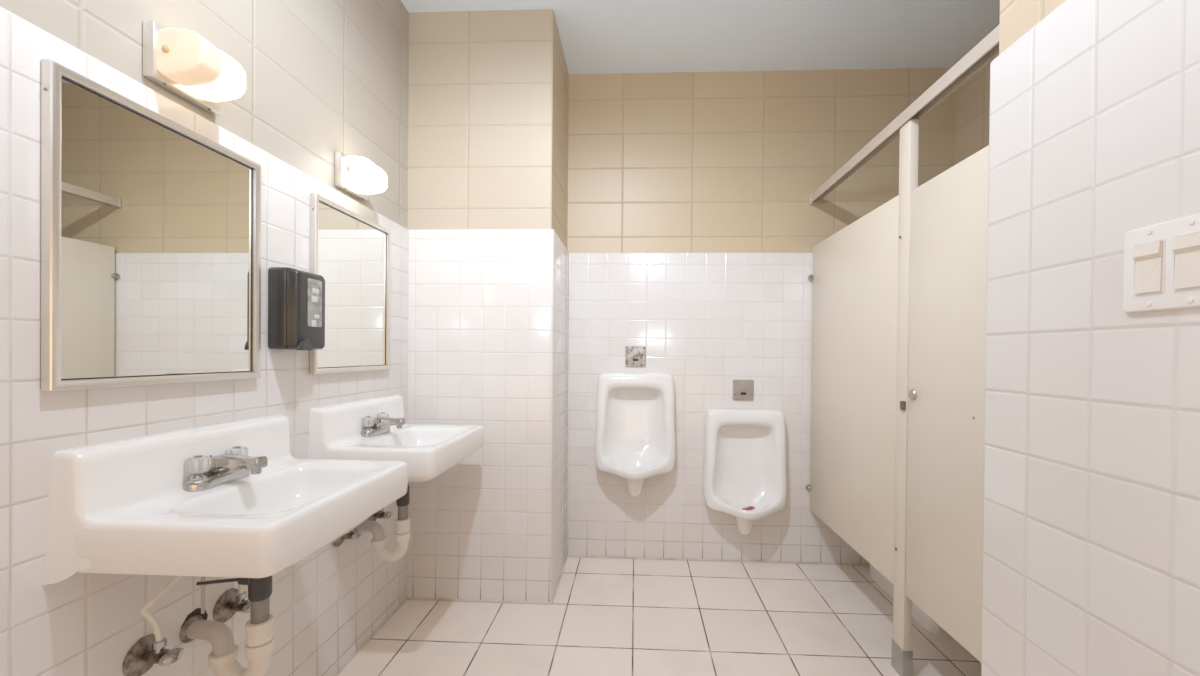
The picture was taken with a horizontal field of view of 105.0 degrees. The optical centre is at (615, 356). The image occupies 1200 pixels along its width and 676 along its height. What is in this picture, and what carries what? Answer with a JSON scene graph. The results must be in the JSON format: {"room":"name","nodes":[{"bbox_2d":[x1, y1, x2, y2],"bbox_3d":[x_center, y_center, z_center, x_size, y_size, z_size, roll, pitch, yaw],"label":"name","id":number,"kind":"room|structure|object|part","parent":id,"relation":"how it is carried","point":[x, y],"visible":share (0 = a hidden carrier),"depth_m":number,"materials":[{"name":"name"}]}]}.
{"room":"public restroom","nodes":[
{"label":"public restroom","id":0,"kind":"room"},
{"bbox_2d":[0,0,408,675],"bbox_3d":[-1.115,-0.232,0.574,0.121,2.800,4.453,1,0,3],"label":"wall","id":1,"kind":"structure","parent":0,"point":[324,78],"depth_m":1.18,"materials":[{"name":"white tile"}]},
{"bbox_2d":[41,59,260,390],"bbox_3d":[-1.022,-0.239,1.069,0.021,0.601,0.471,1,0,3],"label":"framed mirror","id":2,"kind":"object","parent":1,"relation":"attached to","point":[151,225],"visible":1,"depth_m":0.99,"materials":[{"name":"mirror"}]},
{"bbox_2d":[123,576,183,675],"bbox_3d":[-0.994,0.501,1.022,0.097,0.402,0.099,1,0,3],"label":"shutoff valve","id":3,"kind":"object","parent":1,"relation":"attached to","point":[150,650],"visible":0.84,"depth_m":1.00,"materials":[{"name":"silver metal"}]},
{"bbox_3d":[-0.977,0.661,1.014,0.019,0.026,0.046,1,0,3],"label":"handle","id":4,"kind":"part","parent":3,"relation":"part of","materials":[{"name":"silver metal"}]},
{"bbox_2d":[43,415,297,584],"bbox_3d":[-0.979,0.297,1.120,0.115,0.243,0.558,1,0,3],"label":"backsplash","id":5,"kind":"structure","parent":1,"relation":"attached to","point":[89,484],"depth_m":0.94,"materials":[{"name":"white ceramic"}]},
{"bbox_2d":[143,20,245,114],"bbox_3d":[-0.976,-0.680,1.097,0.131,0.126,0.170,1,0,3],"label":"vanity light","id":6,"kind":"object","parent":1,"relation":"on","point":[183,62],"visible":1,"depth_m":1.03,"materials":[{"name":"glass"}]},
{"bbox_3d":[-0.996,-0.681,1.018,0.018,0.018,0.005,1,0,3],"label":"shade knob","id":7,"kind":"part","parent":6,"relation":"part of","materials":[{"name":"brown"}]},
{"bbox_3d":[-0.969,-0.679,1.051,0.114,0.107,0.064,1,0,3],"label":"lamp shade","id":8,"kind":"part","parent":6,"relation":"part of","materials":[{"name":"beige glass"}]},
{"bbox_3d":[-0.966,-0.680,1.116,0.114,0.107,0.064,1,0,3],"label":"lamp shade","id":9,"kind":"part","parent":6,"relation":"part of","materials":[{"name":"white glass"}]},
{"bbox_2d":[43,415,407,584],"bbox_3d":[-0.827,0.322,1.113,0.419,0.291,0.558,1,0,3],"label":"sink","id":10,"kind":"object","parent":1,"relation":"attached to","point":[227,499],"visible":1,"depth_m":0.94,"materials":[{"name":"white ceramic"}]},
{"bbox_2d":[182,446,267,491],"bbox_3d":[-0.924,0.270,1.117,0.143,0.082,0.158,1,0,3],"label":"faucet","id":11,"kind":"object","parent":10,"relation":"on","point":[204,468],"depth_m":1.10,"materials":[{"name":"silver metal"}]},
{"bbox_2d":[180,575,274,675],"bbox_3d":[-0.934,0.601,1.102,0.224,0.398,0.104,1,0,3],"label":"trap","id":12,"kind":"object","parent":10,"relation":"attached to","point":[260,639],"visible":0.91,"depth_m":1.09,"materials":[{"name":"white plastic"}]},
{"bbox_3d":[-0.951,0.497,1.062,0.006,0.190,0.006,1,0,25],"label":"lift rod","id":13,"kind":"part","parent":12,"relation":"part of","materials":[{"name":"metal"}]},
{"bbox_3d":[-0.987,0.684,1.122,0.115,0.076,0.042,1,0,7],"label":"wall arm","id":14,"kind":"part","parent":12,"relation":"part of","materials":[{"name":"grey plastic"}]},
{"bbox_3d":[-0.925,0.527,1.080,0.086,0.022,0.009,0,0,-38],"label":"pop lever","id":15,"kind":"part","parent":12,"relation":"part of","materials":[{"name":"black"}]},
{"bbox_2d":[73,459,407,577],"bbox_3d":[-0.823,0.388,1.113,0.409,0.160,0.532,1,0,3],"label":"basin","id":16,"kind":"object","parent":10,"relation":"in","point":[245,524],"depth_m":0.91,"materials":[{"name":"white ceramic"}]},
{"bbox_2d":[213,585,249,622],"bbox_3d":[-0.990,0.612,1.134,0.097,0.090,0.101,1,0,3],"label":"shutoff valve","id":17,"kind":"object","parent":1,"relation":"attached to","point":[232,601],"visible":0.5,"depth_m":1.13,"materials":[{"name":"silver metal"}]},
{"bbox_3d":[-0.968,0.664,1.224,0.019,0.026,0.046,1,0,3],"label":"handle","id":18,"kind":"part","parent":17,"relation":"part of","materials":[{"name":"silver metal"}]},
{"bbox_2d":[268,267,324,349],"bbox_3d":[-0.970,-0.142,1.418,0.097,0.246,0.136,1,0,3],"label":"soap dispenser","id":19,"kind":"object","parent":1,"relation":"attached to","point":[296,298],"visible":1,"depth_m":1.35,"materials":[{"name":"black plastic"}]},
{"bbox_3d":[-0.931,-0.036,1.383,0.015,0.036,0.052,1,0,3],"label":"push lever","id":20,"kind":"part","parent":19,"relation":"part of","materials":[{"name":"black plastic"}]},
{"bbox_2d":[312,296,317,302],"bbox_3d":[-0.929,-0.177,1.423,0.001,0.018,0.026,1,0,3],"label":"print","id":21,"kind":"object","parent":19,"relation":"attached to","point":[314,298],"depth_m":1.42,"materials":[{"name":"grey paper"}]},
{"bbox_2d":[312,288,318,293],"bbox_3d":[-0.929,-0.203,1.427,0.001,0.014,0.030,1,0,3],"label":"print","id":22,"kind":"object","parent":19,"relation":"on","point":[314,290],"depth_m":1.43,"materials":[{"name":"grey paper"}]},
{"bbox_2d":[309,192,390,373],"bbox_3d":[-0.992,-0.244,1.758,0.021,0.601,0.471,1,0,3],"label":"framed mirror","id":23,"kind":"object","parent":1,"relation":"attached to","point":[351,251],"visible":0.92,"depth_m":1.73,"materials":[{"name":"mirror"}]},
{"bbox_2d":[332,435,372,546],"bbox_3d":[-0.964,0.495,1.695,0.097,0.402,0.099,1,0,3],"label":"shutoff valve","id":24,"kind":"object","parent":1,"relation":"attached to","point":[353,535],"visible":0.31,"depth_m":1.68,"materials":[{"name":"silver metal"}]},
{"bbox_3d":[-0.948,0.655,1.687,0.019,0.026,0.046,1,0,3],"label":"handle","id":25,"kind":"part","parent":24,"relation":"part of","materials":[{"name":"silver metal"}]},
{"bbox_2d":[308,395,411,458],"bbox_3d":[-0.949,0.292,1.797,0.115,0.243,0.558,1,0,3],"label":"backsplash","id":26,"kind":"structure","parent":1,"relation":"attached to","point":[334,425],"depth_m":1.63,"materials":[{"name":"white ceramic"}]},
{"bbox_2d":[335,152,386,200],"bbox_3d":[-0.947,-0.679,1.747,0.131,0.126,0.170,1,0,3],"label":"vanity light","id":27,"kind":"object","parent":1,"relation":"on","point":[360,177],"visible":1,"depth_m":1.67,"materials":[{"name":"glass"}]},
{"bbox_3d":[-0.941,-0.678,1.701,0.114,0.107,0.064,1,0,3],"label":"lamp shade","id":28,"kind":"part","parent":27,"relation":"part of","materials":[{"name":"white glass"}]},
{"bbox_3d":[-0.938,-0.679,1.766,0.114,0.107,0.064,1,0,3],"label":"lamp shade","id":29,"kind":"part","parent":27,"relation":"part of","materials":[{"name":"white glass"}]},
{"bbox_2d":[333,598,406,675],"bbox_3d":[-1.077,1.166,0.303,0.009,0.010,3.796,1,0,3],"label":"trim","id":30,"kind":"structure","parent":1,"relation":"attached to","point":[405,599],"depth_m":1.87,"materials":[{"name":"beige tile"}]},
{"bbox_2d":[366,508,391,520],"bbox_3d":[-0.956,0.493,1.877,0.097,0.403,0.121,1,0,3],"label":"shutoff valve","id":31,"kind":"object","parent":1,"relation":"attached to","point":[380,514],"visible":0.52,"depth_m":1.89,"materials":[{"name":"silver metal"}]},
{"bbox_3d":[-0.938,0.653,1.897,0.019,0.026,0.046,1,0,3],"label":"handle","id":32,"kind":"part","parent":31,"relation":"part of","materials":[{"name":"silver metal"}]},
{"bbox_2d":[308,395,483,482],"bbox_3d":[-0.798,0.318,1.791,0.419,0.291,0.558,1,0,3],"label":"sink","id":33,"kind":"object","parent":1,"relation":"attached to","point":[340,431],"visible":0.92,"depth_m":1.66,"materials":[{"name":"white ceramic"}]},
{"bbox_2d":[354,483,410,561],"bbox_3d":[-0.904,0.596,1.779,0.224,0.398,0.104,1,0,3],"label":"trap","id":34,"kind":"object","parent":33,"relation":"attached to","point":[402,523],"visible":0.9,"depth_m":1.77,"materials":[{"name":"white plastic"}]},
{"bbox_3d":[-0.958,0.680,1.799,0.115,0.076,0.042,1,0,7],"label":"wall arm","id":35,"kind":"part","parent":34,"relation":"part of","materials":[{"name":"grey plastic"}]},
{"bbox_2d":[360,412,405,437],"bbox_3d":[-0.894,0.265,1.794,0.143,0.082,0.158,1,0,3],"label":"faucet","id":36,"kind":"object","parent":33,"relation":"on","point":[377,424],"depth_m":1.78,"materials":[{"name":"silver metal"}]},
{"bbox_2d":[322,424,483,482],"bbox_3d":[-0.793,0.383,1.791,0.409,0.160,0.532,1,0,3],"label":"basin","id":37,"kind":"object","parent":33,"relation":"in","point":[429,451],"depth_m":1.65,"materials":[{"name":"white ceramic"}]},
{"bbox_2d":[407,597,551,604],"bbox_3d":[-0.648,1.157,2.181,0.701,0.010,0.009,1,0,3],"label":"trim","id":38,"kind":"structure","parent":1,"relation":"attached to","point":[408,598],"depth_m":2.18,"materials":[{"name":"beige tile"}]},
{"bbox_2d":[407,9,568,601],"bbox_3d":[-0.651,-0.240,2.454,0.744,2.800,0.556,1,0,3],"label":"wall column","id":39,"kind":"structure","parent":0,"point":[488,91],"depth_m":2.18,"materials":[{"name":"white tile"}]},
{"bbox_2d":[337,557,980,675],"bbox_3d":[0.357,1.213,0.494,3.157,0.060,4.603,1,0,3],"label":"floor","id":40,"kind":"structure","parent":0,"point":[605,616],"depth_m":1.97,"materials":[{"name":"beige tile"}]},
{"bbox_2d":[891,119,918,675],"bbox_3d":[1.075,0.159,1.715,0.047,2.045,0.074,1,0,3],"label":"pilaster","id":41,"kind":"object","parent":40,"relation":"on","point":[902,653],"visible":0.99,"depth_m":1.70,"materials":[{"name":"beige metal"}]},
{"bbox_2d":[870,564,950,635],"bbox_3d":[1.477,0.804,2.244,0.460,0.755,0.682,1,0,3],"label":"toilet","id":42,"kind":"object","parent":40,"relation":"on","point":[919,615],"visible":0.02,"depth_m":2.06,"materials":[{"name":"white ceramic"}]},
{"bbox_2d":[401,0,999,73],"bbox_3d":[0.383,-1.647,0.475,3.157,0.060,4.603,1,0,3],"label":"ceiling","id":43,"kind":"structure","parent":0,"point":[597,36],"depth_m":2.30,"materials":[{"name":"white paint"}]},
{"bbox_2d":[567,68,954,563],"bbox_3d":[0.517,-0.231,2.692,2.957,2.800,0.120,1,0,3],"label":"wall","id":44,"kind":"structure","parent":0,"point":[694,229],"depth_m":2.64,"materials":[{"name":"white tile"}]},
{"bbox_2d":[551,555,567,602],"bbox_3d":[-0.290,1.159,2.422,0.008,0.010,0.506,1,0,3],"label":"trim","id":45,"kind":"structure","parent":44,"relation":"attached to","point":[567,555],"depth_m":2.38,"materials":[{"name":"beige tile"}]},
{"bbox_2d":[595,372,675,496],"bbox_3d":[0.110,0.434,2.535,0.454,0.689,0.232,1,0,3],"label":"urinal","id":46,"kind":"object","parent":44,"relation":"attached to","point":[635,439],"visible":1,"depth_m":2.58,"materials":[{"name":"ceramic"}]},
{"bbox_2d":[625,346,645,366],"bbox_3d":[0.116,-0.001,2.643,0.116,0.116,0.014,1,0,3],"label":"plate","id":47,"kind":"object","parent":44,"relation":"attached to","point":[635,356],"visible":1,"depth_m":2.64,"materials":[{"name":"metal"}]},
{"bbox_2d":[568,555,869,565],"bbox_3d":[0.798,1.168,2.624,2.163,0.010,0.009,1,0,3],"label":"trim","id":48,"kind":"structure","parent":44,"relation":"attached to","point":[793,562],"depth_m":2.63,"materials":[{"name":"beige tile"}]},
{"bbox_2d":[733,380,753,399],"bbox_3d":[0.727,0.190,2.618,0.116,0.116,0.014,1,0,3],"label":"plate","id":49,"kind":"object","parent":44,"relation":"attached to","point":[742,389],"visible":1,"depth_m":2.61,"materials":[{"name":"metal"}]},
{"bbox_2d":[702,408,786,534],"bbox_3d":[0.718,0.638,2.510,0.454,0.689,0.232,1,0,3],"label":"urinal","id":50,"kind":"object","parent":44,"relation":"attached to","point":[744,464],"visible":1,"depth_m":2.56,"materials":[{"name":"ceramic"}]},
{"bbox_2d":[742,506,754,509],"bbox_3d":[0.708,0.807,2.442,0.071,0.026,0.035,1,0,3],"label":"urinal deodorizer","id":51,"kind":"object","parent":50,"relation":"in","point":[749,507],"visible":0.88,"depth_m":2.44,"materials":[{"name":"plastic"}]},
{"bbox_2d":[805,195,898,583],"bbox_3d":[1.088,0.126,2.179,0.049,1.485,0.858,1,0,3],"label":"partition","id":52,"kind":"object","parent":44,"relation":"attached to","point":[854,277],"depth_m":2.05,"materials":[{"name":"beige metal"}]},
{"bbox_2d":[954,54,998,164],"bbox_3d":[1.904,-0.211,1.726,0.100,2.800,1.789,1,0,3],"label":"wall","id":53,"kind":"structure","parent":0,"point":[972,98],"depth_m":2.44,"materials":[{"name":"beige tile"}]},
{"bbox_2d":[981,0,1199,675],"bbox_3d":[1.267,-0.203,-0.435,1.185,2.800,2.644,1,0,3],"label":"wall","id":54,"kind":"structure","parent":0,"point":[1091,528],"depth_m":0.70,"materials":[{"name":"white tile"}]},
{"bbox_2d":[809,24,999,203],"bbox_3d":[1.088,-0.886,1.743,0.050,0.058,1.744,1,0,3],"label":"headrail","id":55,"kind":"object","parent":54,"relation":"attached to","point":[986,49],"visible":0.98,"depth_m":1.61,"materials":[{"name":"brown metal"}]},
{"bbox_2d":[906,145,988,661],"bbox_3d":[1.055,0.138,1.281,0.036,1.472,0.786,1,0,3],"label":"door","id":56,"kind":"structure","parent":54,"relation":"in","point":[949,235],"depth_m":1.45,"materials":[{"name":"beige metal"}]},
{"bbox_2d":[1123,213,1199,312],"bbox_3d":[0.711,-0.118,0.591,0.012,0.115,0.116,1,0,3],"label":"light switch","id":57,"kind":"object","parent":54,"relation":"attached to","point":[1162,260],"visible":1,"depth_m":0.60,"materials":[{"name":"white plastic"}]},
{"bbox_3d":[0.712,-0.118,0.614,0.002,0.070,0.037,1,0,3],"label":"switch frame","id":58,"kind":"part","parent":57,"relation":"part of","materials":[{"name":"white plastic"}]},
{"bbox_3d":[0.710,-0.118,0.568,0.002,0.070,0.037,1,0,3],"label":"switch frame","id":59,"kind":"part","parent":57,"relation":"part of","materials":[{"name":"white plastic"}]}
]}

